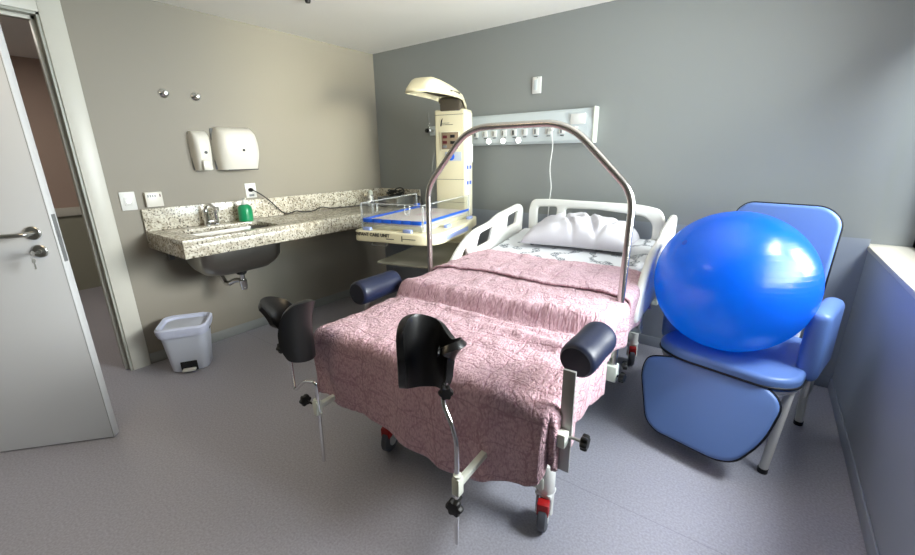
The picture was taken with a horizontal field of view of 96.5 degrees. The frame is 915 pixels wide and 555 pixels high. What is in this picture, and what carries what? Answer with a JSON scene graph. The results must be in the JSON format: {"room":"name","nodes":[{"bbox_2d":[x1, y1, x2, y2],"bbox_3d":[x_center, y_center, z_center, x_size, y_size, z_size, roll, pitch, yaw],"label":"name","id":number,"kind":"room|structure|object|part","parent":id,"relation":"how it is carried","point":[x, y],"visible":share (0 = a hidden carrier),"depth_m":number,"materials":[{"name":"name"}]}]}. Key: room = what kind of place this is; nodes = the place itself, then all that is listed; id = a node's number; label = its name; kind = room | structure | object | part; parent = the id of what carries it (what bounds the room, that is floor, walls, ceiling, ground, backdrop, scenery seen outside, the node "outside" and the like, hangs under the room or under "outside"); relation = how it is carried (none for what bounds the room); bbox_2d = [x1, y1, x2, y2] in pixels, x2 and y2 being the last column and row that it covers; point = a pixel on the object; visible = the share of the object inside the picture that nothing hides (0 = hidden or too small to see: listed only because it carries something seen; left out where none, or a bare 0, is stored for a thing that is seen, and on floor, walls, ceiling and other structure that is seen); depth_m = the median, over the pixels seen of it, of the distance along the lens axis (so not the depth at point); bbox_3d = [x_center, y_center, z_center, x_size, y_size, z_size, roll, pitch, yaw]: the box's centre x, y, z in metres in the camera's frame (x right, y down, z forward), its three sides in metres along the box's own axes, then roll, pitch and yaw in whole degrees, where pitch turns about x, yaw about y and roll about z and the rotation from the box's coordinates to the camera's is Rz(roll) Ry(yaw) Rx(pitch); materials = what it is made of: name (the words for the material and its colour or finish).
{"room":"hospital room","nodes":[
{"label":"hospital room","id":0,"kind":"room"},
{"bbox_2d":[10,55,100,290],"bbox_3d":[-4.195,-0.966,4.138,0.150,2.293,5.000,11,20,35],"label":"wall","id":1,"kind":"structure","parent":0,"point":[29,74],"depth_m":4.13,"materials":[{"name":"beige"}]},
{"bbox_2d":[54,207,81,216],"bbox_3d":[-4.121,-0.660,4.175,0.025,0.085,5.000,11,20,35],"label":"trim","id":2,"kind":"structure","parent":1,"relation":"attached to","point":[70,211],"depth_m":4.25,"materials":[{"name":"paint"}]},
{"bbox_2d":[60,0,386,360],"bbox_3d":[-2.176,-0.521,2.557,0.150,2.293,4.750,11,20,35],"label":"wall","id":3,"kind":"structure","parent":0,"point":[309,105],"depth_m":2.94,"materials":[{"name":"paint"}]},
{"bbox_2d":[0,25,118,451],"bbox_3d":[-2.305,-0.143,1.646,1.148,2.079,0.110,-4,17,-12],"label":"door","id":4,"kind":"structure","parent":3,"relation":"in","point":[53,390],"depth_m":1.86,"materials":[{"name":"laminate"}]},
{"bbox_3d":[-1.875,-0.178,1.714,0.174,0.058,0.068,-4,17,-12],"label":"lever handle","id":5,"kind":"part","parent":4,"relation":"part of","materials":[{"name":"silver metal"}]},
{"bbox_2d":[30,251,38,268],"bbox_3d":[-1.809,-0.077,1.751,0.003,0.079,0.050,-4,17,-12],"label":"key","id":6,"kind":"object","parent":4,"relation":"hanging from","point":[32,253],"visible":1,"depth_m":1.74,"materials":[{"name":"silver metal"}]},
{"bbox_3d":[-1.754,-0.175,1.802,0.004,0.210,0.022,-4,17,-12],"label":"lock plate","id":7,"kind":"part","parent":4,"relation":"part of","materials":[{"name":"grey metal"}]},
{"bbox_2d":[0,0,150,370],"bbox_3d":[-2.600,-0.307,2.018,0.181,2.200,1.376,11,20,35],"label":"trim","id":8,"kind":"structure","parent":3,"relation":"attached to","point":[46,19],"depth_m":2.39,"materials":[{"name":"paint"}]},
{"bbox_3d":[-2.546,-1.300,1.672,0.016,0.100,1.176,11,20,35],"label":"architrave","id":9,"kind":"part","parent":8,"relation":"part of","materials":[{"name":"paint"}]},
{"bbox_3d":[-2.214,-0.367,2.450,0.024,0.200,0.002,11,20,35],"label":"strike plate","id":10,"kind":"part","parent":8,"relation":"part of","materials":[{"name":"silver metal"}]},
{"bbox_2d":[118,192,137,210],"bbox_3d":[-2.072,-0.480,2.570,0.015,0.115,0.082,11,20,35],"label":"light switch","id":11,"kind":"object","parent":3,"relation":"attached to","point":[127,199],"visible":1,"depth_m":2.56,"materials":[{"name":"white plastic"}]},
{"bbox_2d":[143,191,163,206],"bbox_3d":[-1.987,-0.511,2.670,0.029,0.094,0.096,11,20,35],"label":"wall control panel","id":12,"kind":"object","parent":3,"relation":"attached to","point":[152,199],"visible":1,"depth_m":2.66,"materials":[{"name":"white plastic"}]},
{"bbox_2d":[158,88,168,97],"bbox_3d":[-1.875,-1.182,2.615,0.057,0.060,0.060,11,20,35],"label":"wall hook","id":13,"kind":"object","parent":3,"relation":"attached to","point":[163,93],"visible":1,"depth_m":2.61,"materials":[{"name":"silver metal"}]},
{"bbox_3d":[-1.864,-1.180,2.608,0.031,0.036,0.036,11,20,35],"label":"knob","id":14,"kind":"part","parent":13,"relation":"part of","materials":[{"name":"silver metal"}]},
{"bbox_2d":[190,92,200,101],"bbox_3d":[-1.762,-1.224,2.763,0.057,0.060,0.060,11,20,35],"label":"wall hook","id":15,"kind":"object","parent":3,"relation":"attached to","point":[196,97],"visible":1,"depth_m":2.76,"materials":[{"name":"silver metal"}]},
{"bbox_2d":[187,131,212,170],"bbox_3d":[-1.759,-0.872,2.813,0.116,0.260,0.111,11,20,35],"label":"soap dispenser","id":16,"kind":"object","parent":3,"relation":"attached to","point":[198,141],"visible":1,"depth_m":2.78,"materials":[{"name":"white plastic"}]},
{"bbox_3d":[-1.724,-0.775,2.816,0.031,0.068,0.060,11,20,35],"label":"push lever","id":17,"kind":"part","parent":16,"relation":"part of","materials":[{"name":"white plastic"}]},
{"bbox_2d":[209,127,258,169],"bbox_3d":[-1.603,-0.938,2.982,0.154,0.294,0.295,11,20,35],"label":"paper towel dispenser","id":18,"kind":"object","parent":3,"relation":"attached to","point":[232,148],"visible":1,"depth_m":2.92,"materials":[{"name":"white plastic"}]},
{"bbox_3d":[-1.660,-0.950,3.022,0.012,0.280,0.287,11,20,35],"label":"plate","id":19,"kind":"part","parent":18,"relation":"part of","materials":[{"name":"grey plastic"}]},
{"bbox_2d":[149,289,349,363],"bbox_3d":[-1.447,0.295,3.675,0.008,0.075,2.250,11,20,35],"label":"baseboard","id":20,"kind":"structure","parent":3,"relation":"attached to","point":[160,355],"depth_m":3.30,"materials":[{"name":"paint"}]},
{"bbox_2d":[244,183,256,197],"bbox_3d":[-1.607,-0.677,3.175,0.010,0.110,0.084,11,20,35],"label":"power outlet","id":21,"kind":"object","parent":3,"relation":"attached to","point":[253,194],"visible":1,"depth_m":3.17,"materials":[{"name":"white plastic"}]},
{"bbox_2d":[140,188,420,231],"bbox_3d":[-1.200,-0.573,3.301,0.554,0.145,2.098,11,20,35],"label":"backsplash","id":22,"kind":"structure","parent":3,"relation":"attached to","point":[154,219],"depth_m":3.25,"materials":[{"name":"stone"}]},
{"bbox_2d":[140,188,422,259],"bbox_3d":[-1.191,-0.472,3.325,0.575,0.353,2.098,11,20,35],"label":"countertop","id":23,"kind":"structure","parent":3,"relation":"attached to","point":[168,230],"depth_m":2.97,"materials":[{"name":"grey stone"}]},
{"bbox_2d":[202,203,220,225],"bbox_3d":[-1.695,-0.442,2.855,0.191,0.161,0.113,11,20,35],"label":"faucet","id":24,"kind":"object","parent":23,"relation":"on","point":[215,210],"visible":1,"depth_m":2.87,"materials":[{"name":"silver metal"}]},
{"bbox_2d":[187,226,279,289],"bbox_3d":[-1.605,-0.123,2.896,0.509,0.413,0.538,11,20,35],"label":"sink basin","id":25,"kind":"object","parent":23,"relation":"in","point":[239,262],"visible":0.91,"depth_m":2.74,"materials":[{"name":"silver metal"}]},
{"bbox_2d":[237,198,253,221],"bbox_3d":[-1.589,-0.507,3.051,0.100,0.172,0.100,11,20,35],"label":"soap bottle","id":26,"kind":"object","parent":23,"relation":"on","point":[245,212],"visible":1,"depth_m":3.02,"materials":[{"name":"green plastic"}]},
{"bbox_2d":[248,188,413,213],"bbox_3d":[-1.071,-0.714,3.614,1.387,0.235,0.360,-9,19,-27],"label":"cord","id":27,"kind":"object","parent":23,"relation":"on","point":[396,201],"visible":1,"depth_m":3.76,"materials":[{"name":"black plastic"}]},
{"bbox_3d":[-1.204,-0.697,3.582,1.132,0.220,0.128,-16,23,-42],"label":"power cord","id":28,"kind":"part","parent":27,"relation":"part of","materials":[{"name":"black rubber"}]},
{"bbox_3d":[-0.650,-0.699,3.774,0.224,0.067,0.004,11,20,35],"label":"panel","id":29,"kind":"part","parent":27,"relation":"part of","materials":[{"name":"black plastic"}]},
{"bbox_2d":[386,187,404,196],"bbox_3d":[-0.580,-0.805,3.840,0.200,0.081,0.146,11,20,35],"label":"coiled cable","id":30,"kind":"object","parent":27,"relation":"on","point":[391,191],"visible":1,"depth_m":3.80,"materials":[{"name":"black rubber"}]},
{"bbox_2d":[413,195,423,207],"bbox_3d":[-0.321,-0.520,3.822,0.294,0.486,0.064,11,20,35],"label":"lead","id":31,"kind":"object","parent":27,"relation":"hanging from","point":[417,196],"visible":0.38,"depth_m":3.77,"materials":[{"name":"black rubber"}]},
{"bbox_2d":[367,190,374,205],"bbox_3d":[-0.829,-0.761,3.907,0.072,0.151,0.072,11,20,35],"label":"bottle","id":32,"kind":"object","parent":23,"relation":"on","point":[370,192],"visible":1,"depth_m":3.89,"materials":[{"name":"white plastic"}]},
{"bbox_2d":[0,0,613,58],"bbox_3d":[-1.544,-1.574,1.909,6.770,0.080,5.200,11,20,35],"label":"ceiling","id":33,"kind":"structure","parent":0,"point":[368,26],"depth_m":2.88,"materials":[{"name":"paint"}]},
{"bbox_2d":[0,286,866,554],"bbox_3d":[-1.577,0.679,2.626,6.320,0.060,5.000,11,20,35],"label":"floor","id":34,"kind":"structure","parent":0,"point":[223,457],"depth_m":1.75,"materials":[{"name":"plastic"}]},
{"bbox_2d":[154,312,212,372],"bbox_3d":[-1.810,0.441,2.752,0.297,0.329,0.278,-7,18,-21],"label":"pedal bin","id":35,"kind":"object","parent":34,"relation":"on","point":[186,341],"visible":1,"depth_m":2.67,"materials":[{"name":"white plastic"}]},
{"bbox_3d":[-1.811,0.311,2.714,0.237,0.024,0.219,-7,18,-21],"label":"lid","id":36,"kind":"part","parent":35,"relation":"part of","materials":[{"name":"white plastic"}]},
{"bbox_2d":[356,77,475,268],"bbox_3d":[-0.206,-0.469,3.054,0.615,1.862,1.040,7,18,23],"label":"infant warmer","id":37,"kind":"object","parent":34,"relation":"on","point":[452,219],"visible":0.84,"depth_m":3.03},
{"bbox_3d":[-0.278,-0.445,2.994,0.426,0.043,0.696,7,18,23],"label":"mattress","id":38,"kind":"part","parent":37,"relation":"part of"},
{"bbox_2d":[365,213,466,231],"bbox_3d":[-0.278,-0.420,3.002,0.450,0.030,0.720,7,18,23],"label":"tray","id":39,"kind":"object","parent":37,"relation":"on","point":[440,223],"depth_m":2.73,"materials":[{"name":"beige"}]},
{"bbox_2d":[377,242,464,268],"bbox_3d":[-0.192,-0.180,3.051,0.469,0.014,0.770,7,18,23],"label":"shelf","id":40,"kind":"object","parent":37,"relation":"attached to","point":[416,256],"depth_m":2.93,"materials":[{"name":"beige"}]},
{"bbox_2d":[405,77,466,108],"bbox_3d":[-0.140,-1.315,2.926,0.216,0.167,0.635,7,18,23],"label":"hood","id":41,"kind":"object","parent":37,"relation":"attached to","point":[448,97],"depth_m":2.84,"materials":[{"name":"beige plastic"}]},
{"bbox_2d":[423,92,448,96],"bbox_3d":[-0.149,-1.321,2.903,0.160,0.010,0.410,7,18,23],"label":"lamp","id":42,"kind":"object","parent":37,"relation":"attached to","point":[425,94],"depth_m":2.99,"materials":[{"name":"grey metal"}]},
{"bbox_3d":[-0.059,-1.067,3.186,0.144,0.125,0.004,7,18,23],"label":"panel","id":43,"kind":"part","parent":37,"relation":"part of","materials":[{"name":"brown"}]},
{"bbox_3d":[-0.059,-1.069,3.192,0.163,0.140,0.012,7,18,23],"label":"control panel","id":44,"kind":"part","parent":37,"relation":"part of","materials":[{"name":"beige"}]},
{"bbox_3d":[-0.034,-0.955,3.215,0.140,0.068,0.008,7,18,24],"label":"dial plate","id":45,"kind":"part","parent":37,"relation":"part of","materials":[{"name":"grey"}]},
{"bbox_2d":[258,120,676,544],"bbox_3d":[0.300,0.000,2.096,1.296,1.498,2.235,10,20,33],"label":"hospital bed","id":46,"kind":"object","parent":34,"relation":"on","point":[427,351],"visible":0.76,"depth_m":1.56,"materials":[{"name":"white metal"}]},
{"bbox_3d":[-0.699,0.286,1.647,0.054,0.044,0.050,10,20,33],"label":"knob","id":47,"kind":"part","parent":46,"relation":"part of","materials":[{"name":"black plastic"}]},
{"bbox_3d":[-0.604,0.499,1.646,0.053,0.044,0.050,10,20,33],"label":"knob","id":48,"kind":"part","parent":46,"relation":"part of","materials":[{"name":"black plastic"}]},
{"bbox_3d":[-0.458,0.206,2.081,0.012,0.230,0.035,10,20,33],"label":"post","id":49,"kind":"part","parent":46,"relation":"part of","materials":[{"name":"silver metal"}]},
{"bbox_3d":[-0.034,0.298,1.088,0.041,0.036,0.053,-4,17,-10],"label":"knob","id":50,"kind":"part","parent":46,"relation":"part of","materials":[{"name":"black plastic"}]},
{"bbox_3d":[0.000,0.645,1.164,0.055,0.048,0.055,10,20,33],"label":"knob","id":51,"kind":"part","parent":46,"relation":"part of","materials":[{"name":"black plastic"}]},
{"bbox_2d":[314,249,650,486],"bbox_3d":[0.203,0.256,1.973,1.115,0.467,1.392,10,20,33],"label":"coverlet","id":52,"kind":"object","parent":46,"relation":"on","point":[515,314],"visible":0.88,"depth_m":1.56,"materials":[{"name":"pink fabric"}]},
{"bbox_3d":[0.215,-0.262,2.831,0.038,0.409,1.031,10,20,33],"label":"rail","id":53,"kind":"part","parent":46,"relation":"part of","materials":[{"name":"white plastic"}]},
{"bbox_3d":[0.310,0.412,1.163,0.036,0.330,0.010,10,20,33],"label":"post","id":54,"kind":"part","parent":46,"relation":"part of","materials":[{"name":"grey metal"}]},
{"bbox_2d":[492,228,655,271],"bbox_3d":[0.701,-0.130,2.641,0.976,0.196,0.745,10,20,33],"label":"sheet","id":55,"kind":"object","parent":46,"relation":"on","point":[640,249],"visible":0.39,"depth_m":2.56,"materials":[{"name":"white fabric"}]},
{"bbox_2d":[520,212,639,251],"bbox_3d":[0.824,-0.331,2.717,0.690,0.191,0.430,9,19,29],"label":"pillow","id":56,"kind":"object","parent":55,"relation":"on","point":[579,229],"visible":0.93,"depth_m":2.59,"materials":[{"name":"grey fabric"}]},
{"bbox_3d":[0.416,0.508,2.327,0.820,0.070,1.580,10,20,33],"label":"frame","id":57,"kind":"part","parent":46,"relation":"part of","materials":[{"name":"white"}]},
{"bbox_3d":[0.356,0.462,1.142,0.023,0.042,0.048,10,20,33],"label":"clamp knob","id":58,"kind":"part","parent":46,"relation":"part of","materials":[{"name":"black plastic"}]},
{"bbox_3d":[0.952,-0.327,2.923,0.959,0.437,0.035,10,20,33],"label":"headboard","id":59,"kind":"part","parent":46,"relation":"part of","materials":[{"name":"white plastic"}]},
{"bbox_3d":[0.744,0.455,1.860,0.042,0.044,0.051,10,20,33],"label":"clamp knob","id":60,"kind":"part","parent":46,"relation":"part of","materials":[{"name":"black plastic"}]},
{"bbox_3d":[0.767,0.403,1.873,0.025,0.037,0.041,4,17,17],"label":"clamp knob","id":61,"kind":"part","parent":46,"relation":"part of","materials":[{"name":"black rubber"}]},
{"bbox_3d":[0.931,0.270,2.192,0.110,0.030,0.040,10,20,33],"label":"rail arm","id":62,"kind":"part","parent":46,"relation":"part of","materials":[{"name":"white"}]},
{"bbox_3d":[1.103,-0.089,2.254,0.038,0.409,1.031,10,20,33],"label":"rail","id":63,"kind":"part","parent":46,"relation":"part of","materials":[{"name":"white plastic"}]},
{"bbox_2d":[641,201,844,474],"bbox_3d":[1.395,0.227,1.996,0.957,1.095,0.650,-14,21,-37],"label":"recliner chair","id":64,"kind":"object","parent":34,"relation":"on","point":[719,405],"visible":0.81,"depth_m":1.81,"materials":[{"name":"blue leather"}]},
{"bbox_3d":[1.222,0.145,2.208,0.320,0.315,0.080,-14,21,-38],"label":"armrest","id":65,"kind":"part","parent":64,"relation":"part of","materials":[{"name":"blue leather"}]},
{"bbox_3d":[1.366,0.346,1.991,0.598,0.065,0.567,-14,21,-38],"label":"seat","id":66,"kind":"part","parent":64,"relation":"part of","materials":[{"name":"blue leather"}]},
{"bbox_2d":[654,211,824,351],"bbox_3d":[1.264,0.013,1.883,0.644,0.631,0.644,11,20,35],"label":"exercise ball","id":67,"kind":"object","parent":64,"relation":"on","point":[732,281],"visible":1,"depth_m":1.65,"materials":[{"name":"blue plastic"}]},
{"bbox_3d":[1.367,0.661,1.751,0.087,0.383,0.034,-6,17,-17],"label":"leg","id":68,"kind":"part","parent":64,"relation":"part of","materials":[{"name":"grey metal"}]},
{"bbox_3d":[1.696,-0.087,2.181,0.148,0.596,0.454,-14,21,-38],"label":"backrest","id":69,"kind":"part","parent":64,"relation":"part of","materials":[{"name":"blue leather"}]},
{"bbox_3d":[1.740,0.569,2.047,0.075,0.382,0.034,-8,18,-24],"label":"leg","id":70,"kind":"part","parent":64,"relation":"part of","materials":[{"name":"grey metal"}]},
{"bbox_3d":[1.586,0.266,1.786,0.320,0.315,0.080,-14,21,-37],"label":"armrest","id":71,"kind":"part","parent":64,"relation":"part of","materials":[{"name":"blue leather"}]},
{"bbox_2d":[373,0,914,376],"bbox_3d":[0.746,-0.755,3.223,3.720,2.293,0.150,11,20,35],"label":"wall","id":72,"kind":"structure","parent":0,"point":[707,107],"depth_m":2.52,"materials":[{"name":"paint"}]},
{"bbox_2d":[425,123,434,135],"bbox_3d":[-0.244,-1.363,3.628,0.082,0.190,0.111,11,20,35],"label":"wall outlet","id":73,"kind":"object","parent":72,"relation":"attached to","point":[431,130],"visible":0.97,"depth_m":3.66,"materials":[{"name":"white plastic"}]},
{"bbox_2d":[430,126,434,135],"bbox_3d":[-0.216,-1.321,3.679,0.080,0.080,0.020,11,20,35],"label":"wall socket","id":74,"kind":"object","parent":73,"relation":"attached to","point":[432,133],"depth_m":3.67,"materials":[{"name":"grey plastic"}]},
{"bbox_2d":[472,106,598,145],"bbox_3d":[0.473,-1.152,3.163,1.206,0.238,0.078,11,20,35],"label":"panel","id":75,"kind":"object","parent":72,"relation":"attached to","point":[585,120],"visible":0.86,"depth_m":3.04,"materials":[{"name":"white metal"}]},
{"bbox_2d":[483,131,487,136],"bbox_3d":[0.224,-1.163,3.310,0.044,0.047,0.009,11,20,35],"label":"outlet","id":76,"kind":"object","parent":75,"relation":"attached to","point":[485,133],"depth_m":3.30,"materials":[{"name":"grey plastic"}]},
{"bbox_2d":[492,130,496,136],"bbox_3d":[0.293,-1.149,3.262,0.044,0.047,0.009,11,20,35],"label":"outlet","id":77,"kind":"object","parent":75,"relation":"attached to","point":[494,132],"depth_m":3.25,"materials":[{"name":"grey plastic"}]},
{"bbox_2d":[501,130,506,135],"bbox_3d":[0.365,-1.135,3.210,0.044,0.047,0.009,11,20,35],"label":"outlet","id":78,"kind":"object","parent":75,"relation":"attached to","point":[503,132],"depth_m":3.21,"materials":[{"name":"white plastic"}]},
{"bbox_2d":[511,129,516,135],"bbox_3d":[0.438,-1.121,3.159,0.044,0.047,0.009,11,20,35],"label":"outlet","id":79,"kind":"object","parent":75,"relation":"attached to","point":[513,131],"depth_m":3.15,"materials":[{"name":"white plastic"}]},
{"bbox_2d":[522,129,526,135],"bbox_3d":[0.510,-1.106,3.107,0.044,0.047,0.009,11,20,35],"label":"outlet","id":80,"kind":"object","parent":75,"relation":"attached to","point":[524,131],"depth_m":3.10,"materials":[{"name":"grey plastic"}]},
{"bbox_2d":[533,128,538,134],"bbox_3d":[0.587,-1.091,3.053,0.044,0.047,0.009,11,20,35],"label":"outlet","id":81,"kind":"object","parent":75,"relation":"attached to","point":[535,130],"depth_m":3.05,"materials":[{"name":"grey plastic"}]},
{"bbox_2d":[545,127,550,133],"bbox_3d":[0.667,-1.075,2.996,0.044,0.047,0.009,11,20,35],"label":"outlet","id":82,"kind":"object","parent":75,"relation":"attached to","point":[547,129],"depth_m":2.99,"materials":[{"name":"grey plastic"}]},
{"bbox_2d":[547,128,553,216],"bbox_3d":[0.697,-0.642,3.114,0.035,0.940,0.075,0,17,1],"label":"cord","id":83,"kind":"object","parent":75,"relation":"hanging from","point":[551,129],"visible":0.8,"depth_m":3.04,"materials":[{"name":"white plastic"}]},
{"bbox_2d":[570,113,585,123],"bbox_3d":[0.844,-1.110,2.854,0.105,0.069,0.014,11,20,35],"label":"switch plate","id":84,"kind":"object","parent":75,"relation":"attached to","point":[575,118],"depth_m":2.85,"materials":[{"name":"white plastic"}]},
{"bbox_2d":[532,76,541,93],"bbox_3d":[0.588,-1.427,3.030,0.072,0.115,0.016,11,20,35],"label":"switch plate","id":85,"kind":"object","parent":72,"relation":"attached to","point":[537,81],"visible":1,"depth_m":3.02,"materials":[{"name":"white plastic"}]},
{"bbox_2d":[402,280,830,387],"bbox_3d":[0.712,0.326,3.478,3.720,0.075,0.008,11,20,35],"label":"baseboard","id":86,"kind":"structure","parent":72,"relation":"attached to","point":[822,380],"depth_m":2.95,"materials":[{"name":"plastic"}]},
{"bbox_2d":[832,85,914,554],"bbox_3d":[0.968,0.103,0.327,0.220,2.293,4.750,11,20,35],"label":"wall","id":87,"kind":"structure","parent":0,"point":[873,377],"depth_m":1.67,"materials":[{"name":"paint"}]},
{"bbox_2d":[828,377,879,554],"bbox_3d":[0.845,1.166,0.651,0.008,0.075,4.600,11,20,35],"label":"baseboard","id":88,"kind":"structure","parent":87,"relation":"attached to","point":[869,538],"depth_m":1.69,"materials":[{"name":"plastic"}]},
{"bbox_2d":[867,240,914,298],"bbox_3d":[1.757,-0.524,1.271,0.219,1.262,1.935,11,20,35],"label":"windowsill","id":89,"kind":"structure","parent":87,"relation":"in","point":[899,261],"depth_m":1.89,"materials":[{"name":"beige stone"}]}
]}

